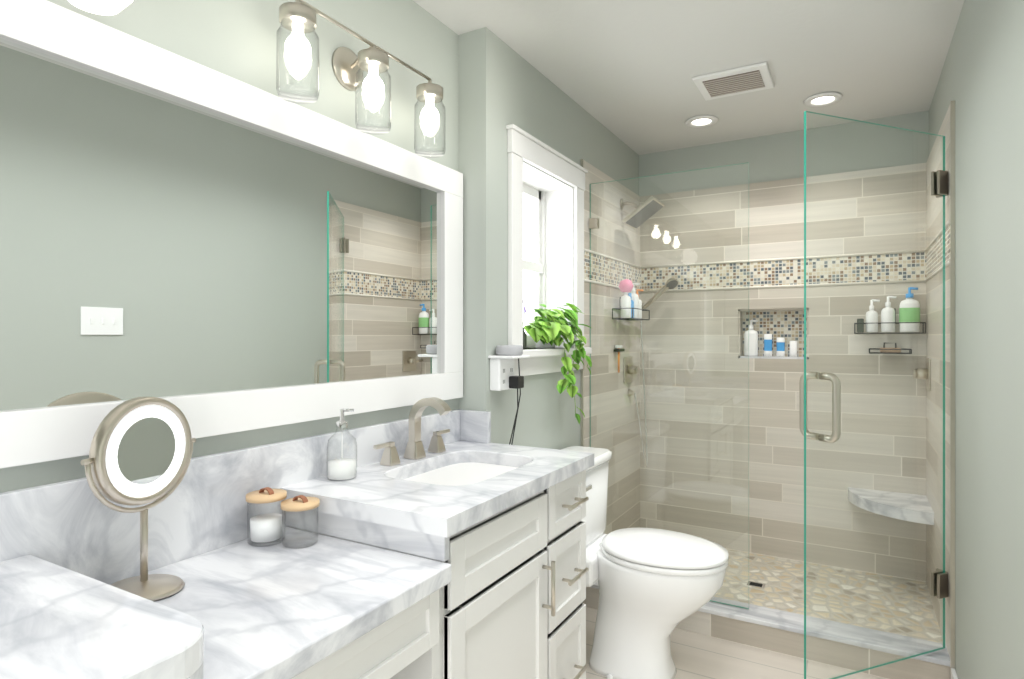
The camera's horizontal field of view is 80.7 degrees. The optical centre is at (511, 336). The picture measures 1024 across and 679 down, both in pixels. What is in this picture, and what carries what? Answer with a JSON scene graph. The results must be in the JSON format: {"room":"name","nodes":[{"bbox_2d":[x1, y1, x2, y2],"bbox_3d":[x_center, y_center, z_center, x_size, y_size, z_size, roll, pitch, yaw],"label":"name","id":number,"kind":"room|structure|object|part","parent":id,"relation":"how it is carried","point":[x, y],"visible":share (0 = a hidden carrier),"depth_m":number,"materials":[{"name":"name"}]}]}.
{"room":"bathroom","nodes":[
{"label":"bathroom","id":0,"kind":"room"},
{"bbox_2d":[47,0,457,170],"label":"wall","id":1,"kind":"structure","parent":0,"point":[235,39],"depth_m":1.69,"materials":[{"name":"grey paint"}]},
{"bbox_2d":[67,0,132,15],"bbox_3d":[-0.764,-0.684,1.092,0.160,0.190,0.140,0,0,30],"label":"sconce","id":2,"kind":"object","parent":1,"relation":"attached to","point":[106,7],"visible":1,"depth_m":1.09,"materials":[{"name":"white glass"}]},
{"bbox_2d":[0,0,462,468],"bbox_3d":[-0.745,-0.190,1.256,0.030,0.825,2.234,0,0,30],"label":"wall mirror","id":3,"kind":"object","parent":1,"relation":"attached to","point":[207,251],"visible":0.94,"depth_m":1.33,"materials":[{"name":"white mirror"}]},
{"bbox_2d":[276,0,445,157],"bbox_3d":[-0.415,-0.712,1.713,0.150,0.254,0.625,0,0,30],"label":"sconce","id":4,"kind":"object","parent":1,"relation":"attached to","point":[297,18],"visible":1,"depth_m":1.68,"materials":[{"name":"clear glass"}]},
{"bbox_2d":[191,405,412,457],"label":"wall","id":5,"kind":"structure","parent":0,"point":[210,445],"depth_m":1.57,"materials":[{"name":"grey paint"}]},
{"bbox_2d":[458,27,638,449],"bbox_3d":[0.245,0.096,3.183,0.400,2.440,2.073,0,0,30],"label":"wall","id":6,"kind":"structure","parent":0,"point":[501,84],"depth_m":2.31,"materials":[{"name":"grey paint"}]},
{"bbox_2d":[488,355,529,444],"bbox_3d":[-0.007,0.492,2.230,0.104,0.848,0.143,0,0,30],"label":"outlet","id":7,"kind":"object","parent":6,"relation":"attached to","point":[502,377],"visible":0.88,"depth_m":2.21,"materials":[{"name":"white plastic"}]},
{"bbox_2d":[496,345,522,354],"bbox_3d":[-0.010,0.049,2.227,0.100,0.037,0.100,0,0,30],"label":"smart speaker","id":8,"kind":"object","parent":7,"relation":"on","point":[509,349],"visible":0.98,"depth_m":2.19},
{"bbox_2d":[506,124,591,375],"bbox_3d":[0.093,-0.328,2.664,0.260,0.967,0.737,0,0,30],"label":"window","id":9,"kind":"structure","parent":6,"relation":"in","point":[523,145],"depth_m":2.58,"materials":[{"name":"white wood"}]},
{"bbox_2d":[523,300,526,348],"bbox_3d":[0.044,-0.055,2.507,0.034,0.210,0.034,0,0,30],"label":"bottle","id":10,"kind":"object","parent":9,"relation":"on","point":[524,340],"visible":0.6,"depth_m":2.50,"materials":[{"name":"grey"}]},
{"bbox_3d":[0.006,-0.329,2.714,0.060,0.760,0.531,0,0,30],"label":"window sash","id":11,"kind":"part","parent":9,"relation":"part of","materials":[{"name":"white wood"}]},
{"bbox_2d":[524,303,591,423],"bbox_3d":[0.204,0.119,2.684,0.233,0.542,0.414,0,0,30],"label":"pothos plant","id":12,"kind":"object","parent":9,"relation":"on","point":[550,329],"visible":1,"depth_m":2.62,"materials":[{"name":"green plant"}]},
{"bbox_2d":[413,0,964,154],"bbox_3d":[0.139,-1.164,1.200,2.180,0.080,5.623,0,0,30],"label":"ceiling","id":13,"kind":"structure","parent":0,"point":[625,71],"depth_m":2.40,"materials":[{"name":"white paint"}]},
{"bbox_2d":[685,115,717,126],"bbox_3d":[0.983,-1.117,3.123,0.164,0.011,0.164,0,0,30],"label":"recessed light","id":14,"kind":"object","parent":13,"relation":"in","point":[702,121],"visible":1,"depth_m":3.12,"materials":[{"name":"white"}]},
{"bbox_2d":[692,62,773,100],"bbox_3d":[0.974,-1.114,2.645,0.300,0.018,0.270,0,0,30],"label":"ceiling vent","id":15,"kind":"object","parent":13,"relation":"in","point":[738,80],"visible":1,"depth_m":2.61,"materials":[{"name":"white"}]},
{"bbox_2d":[804,92,842,106],"bbox_3d":[1.464,-1.117,2.837,0.164,0.011,0.164,0,0,30],"label":"recessed light","id":16,"kind":"object","parent":13,"relation":"in","point":[822,99],"visible":0.98,"depth_m":2.83,"materials":[{"name":"white"}]},
{"bbox_2d":[586,607,885,678],"bbox_3d":[-0.154,1.341,0.686,2.180,0.050,4.440,0,0,30],"label":"floor","id":17,"kind":"structure","parent":0,"point":[697,656],"depth_m":2.44,"materials":[{"name":"beige tile"}]},
{"bbox_2d":[52,461,593,678],"bbox_3d":[-0.529,0.869,1.099,0.557,0.896,2.286,0,0,30],"label":"bathroom vanity","id":18,"kind":"object","parent":17,"relation":"on","point":[463,556],"depth_m":1.31,"materials":[{"name":"white stone"}]},
{"bbox_2d":[0,549,231,678],"bbox_3d":[-0.847,0.400,0.511,0.549,0.040,0.950,0,0,30],"label":"countertop","id":19,"kind":"structure","parent":18,"relation":"on","point":[58,620],"depth_m":0.79,"materials":[{"name":"white stone"}]},
{"bbox_2d":[80,397,195,600],"bbox_3d":[-0.696,0.297,1.139,0.141,0.367,0.233,0,0,30],"label":"makeup mirror","id":20,"kind":"object","parent":18,"relation":"on","point":[141,451],"visible":0.92,"depth_m":1.12,"materials":[{"name":"silver mirror"}]},
{"bbox_2d":[246,487,286,546],"bbox_3d":[-0.578,0.417,1.417,0.090,0.126,0.090,0,0,30],"label":"jar","id":21,"kind":"object","parent":18,"relation":"on","point":[265,530],"visible":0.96,"depth_m":1.39,"materials":[{"name":"clear glass"}]},
{"bbox_2d":[281,495,319,548],"bbox_3d":[-0.493,0.425,1.404,0.086,0.110,0.086,0,0,30],"label":"jar","id":22,"kind":"object","parent":18,"relation":"on","point":[299,503],"visible":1,"depth_m":1.39,"materials":[{"name":"clear glass"}]},
{"bbox_2d":[272,437,593,528],"bbox_3d":[-0.168,0.400,1.753,0.540,0.040,0.820,0,0,30],"label":"countertop","id":23,"kind":"structure","parent":18,"relation":"on","point":[377,490],"depth_m":1.55,"materials":[{"name":"white stone"}]},
{"bbox_2d":[327,409,356,480],"bbox_3d":[-0.459,0.287,1.626,0.080,0.187,0.080,0,0,30],"label":"soap dispenser","id":24,"kind":"object","parent":23,"relation":"on","point":[341,469],"visible":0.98,"depth_m":1.61,"materials":[{"name":"clear glass"}]},
{"bbox_2d":[373,397,451,465],"bbox_3d":[-0.262,0.284,1.876,0.158,0.192,0.362,0,0,30],"label":"faucet","id":25,"kind":"object","parent":23,"relation":"on","point":[414,450],"visible":1,"depth_m":1.88,"materials":[{"name":"silver metal"}]},
{"bbox_2d":[404,457,519,484],"bbox_3d":[-0.144,0.489,1.784,0.322,0.162,0.471,0,0,30],"label":"sink","id":26,"kind":"object","parent":23,"relation":"in","point":[463,469],"depth_m":1.90,"materials":[{"name":"white ceramic"}]},
{"bbox_2d":[561,446,728,678],"bbox_3d":[0.476,0.908,2.411,0.743,0.816,0.464,0,0,30],"label":"toilet","id":27,"kind":"object","parent":17,"relation":"on","point":[656,586],"visible":0.83,"depth_m":2.29,"materials":[{"name":"white ceramic"}]},
{"bbox_2d":[583,581,950,678],"bbox_3d":[1.018,1.255,2.640,1.480,0.122,0.150,0,0,30],"label":"shower curb","id":28,"kind":"object","parent":17,"relation":"on","point":[771,629],"visible":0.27,"depth_m":2.47,"materials":[{"name":"tile"}]},
{"bbox_2d":[589,162,748,608],"bbox_3d":[0.713,0.213,2.822,0.746,1.953,0.033,0,0,30],"label":"glass panel","id":29,"kind":"object","parent":28,"relation":"on","point":[594,223],"visible":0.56,"depth_m":2.80,"materials":[{"name":"teal"}]},
{"bbox_2d":[639,111,928,195],"bbox_3d":[1.501,0.096,3.487,1.480,2.440,0.300,0,0,30],"label":"wall","id":30,"kind":"structure","parent":0,"point":[779,156],"depth_m":3.31,"materials":[{"name":"grey paint"}]},
{"bbox_2d":[580,101,954,673],"bbox_3d":[1.224,0.186,3.001,1.480,2.100,0.999,0,0,30],"label":"tiled wall","id":31,"kind":"structure","parent":30,"relation":"attached to","point":[774,286],"depth_m":3.27,"materials":[{"name":"tile"}]},
{"bbox_2d":[614,345,624,372],"bbox_3d":[0.595,0.121,3.333,0.034,0.150,0.100,0,0,30],"label":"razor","id":32,"kind":"object","parent":31,"relation":"attached to","point":[617,346],"depth_m":3.31,"materials":[{"name":"black metal"}]},
{"bbox_2d":[612,297,649,319],"bbox_3d":[0.670,-0.160,3.382,0.117,0.128,0.305,0,0,30],"label":"caddy","id":33,"kind":"object","parent":31,"relation":"attached to","point":[632,313],"depth_m":3.31,"materials":[{"name":"black metal"}]},
{"bbox_2d":[619,279,643,318],"bbox_3d":[0.672,-0.210,3.377,0.084,0.215,0.259,0,0,30],"label":"bottles","id":34,"kind":"object","parent":33,"relation":"in","point":[630,287],"depth_m":3.28,"materials":[{"name":"white plastic"}]},
{"bbox_2d":[624,357,638,383],"bbox_3d":[0.697,0.191,3.484,0.062,0.150,0.166,0,0,30],"label":"shower valve","id":35,"kind":"object","parent":31,"relation":"attached to","point":[627,376],"depth_m":3.48,"materials":[{"name":"silver metal"}]},
{"bbox_2d":[620,197,664,228],"bbox_3d":[0.714,-0.702,3.357,0.217,0.161,0.210,0,0,30],"label":"shower head","id":36,"kind":"object","parent":31,"relation":"attached to","point":[639,221],"depth_m":3.32},
{"bbox_2d":[628,278,678,466],"bbox_3d":[0.830,0.217,3.519,0.257,1.118,0.177,0,0,30],"label":"shower","id":37,"kind":"object","parent":31,"relation":"attached to","point":[656,296],"depth_m":3.57,"materials":[{"name":"silver metal"}]},
{"bbox_2d":[744,320,796,356],"bbox_3d":[1.454,0.004,3.393,0.278,0.208,0.049,0,0,30],"label":"bottles","id":38,"kind":"object","parent":31,"relation":"in","point":[752,339],"visible":0.9,"depth_m":3.40,"materials":[{"name":"white plastic"}]},
{"bbox_2d":[800,111,947,678],"bbox_3d":[1.327,0.209,2.174,0.496,1.945,0.580,0,0,30],"label":"shower glass door","id":39,"kind":"structure","parent":31,"relation":"attached to","point":[939,189],"depth_m":2.15,"materials":[{"name":"teal"}]},
{"bbox_2d":[854,308,925,333],"bbox_3d":[1.885,-0.080,3.015,0.299,0.128,0.118,0,0,30],"label":"caddy","id":40,"kind":"object","parent":31,"relation":"attached to","point":[895,322],"depth_m":3.00,"materials":[{"name":"black metal"}]},
{"bbox_2d":[857,287,919,331],"bbox_3d":[1.881,-0.135,3.015,0.269,0.223,0.061,0,0,30],"label":"bottles","id":41,"kind":"object","parent":40,"relation":"in","point":[902,317],"depth_m":2.98,"materials":[{"name":"white plastic"}]},
{"bbox_2d":[869,343,911,353],"bbox_3d":[1.895,0.056,3.023,0.179,0.055,0.093,0,0,30],"label":"soap dish","id":42,"kind":"object","parent":31,"relation":"attached to","point":[892,350],"depth_m":3.00,"materials":[{"name":"black metal"}]},
{"bbox_2d":[848,487,933,524],"bbox_3d":[1.821,0.814,2.923,0.340,0.055,0.340,0,0,30],"label":"shelf","id":43,"kind":"object","parent":31,"relation":"attached to","point":[896,514],"depth_m":2.87,"materials":[{"name":"stone"}]},
{"bbox_2d":[913,358,930,390],"bbox_3d":[1.960,0.176,2.886,0.062,0.150,0.166,0,0,30],"label":"shower valve","id":44,"kind":"object","parent":31,"relation":"attached to","point":[925,374],"depth_m":2.86,"materials":[{"name":"silver metal"}]},
{"bbox_2d":[714,549,942,643],"bbox_3d":[1.238,1.290,3.026,1.480,0.153,0.763,0,0,30],"label":"shower floor","id":45,"kind":"structure","parent":0,"point":[777,583],"depth_m":2.85,"materials":[{"name":"beige stone"}]},
{"bbox_2d":[929,0,1023,678],"bbox_3d":[0.956,0.096,0.735,0.300,2.440,5.623,0,0,30],"label":"wall","id":46,"kind":"structure","parent":0,"point":[981,82],"depth_m":1.65,"materials":[{"name":"grey paint"}]},
{"bbox_2d":[951,668,957,678],"bbox_3d":[0.569,1.264,0.374,0.014,0.105,4.214,0,0,30],"label":"baseboard","id":47,"kind":"structure","parent":46,"relation":"attached to","point":[953,674],"depth_m":2.17,"materials":[{"name":"white wood"}]},
{"label":"outside","id":48,"kind":"structure","parent":0,"visible":0},
{"bbox_2d":[523,196,525,332],"bbox_3d":[-0.102,-0.329,2.776,0.001,1.360,1.131,0,0,30],"label":"sky","id":49,"kind":"structure","parent":48,"point":[524,246],"depth_m":3.07,"materials":[{"name":"white"}]}
]}

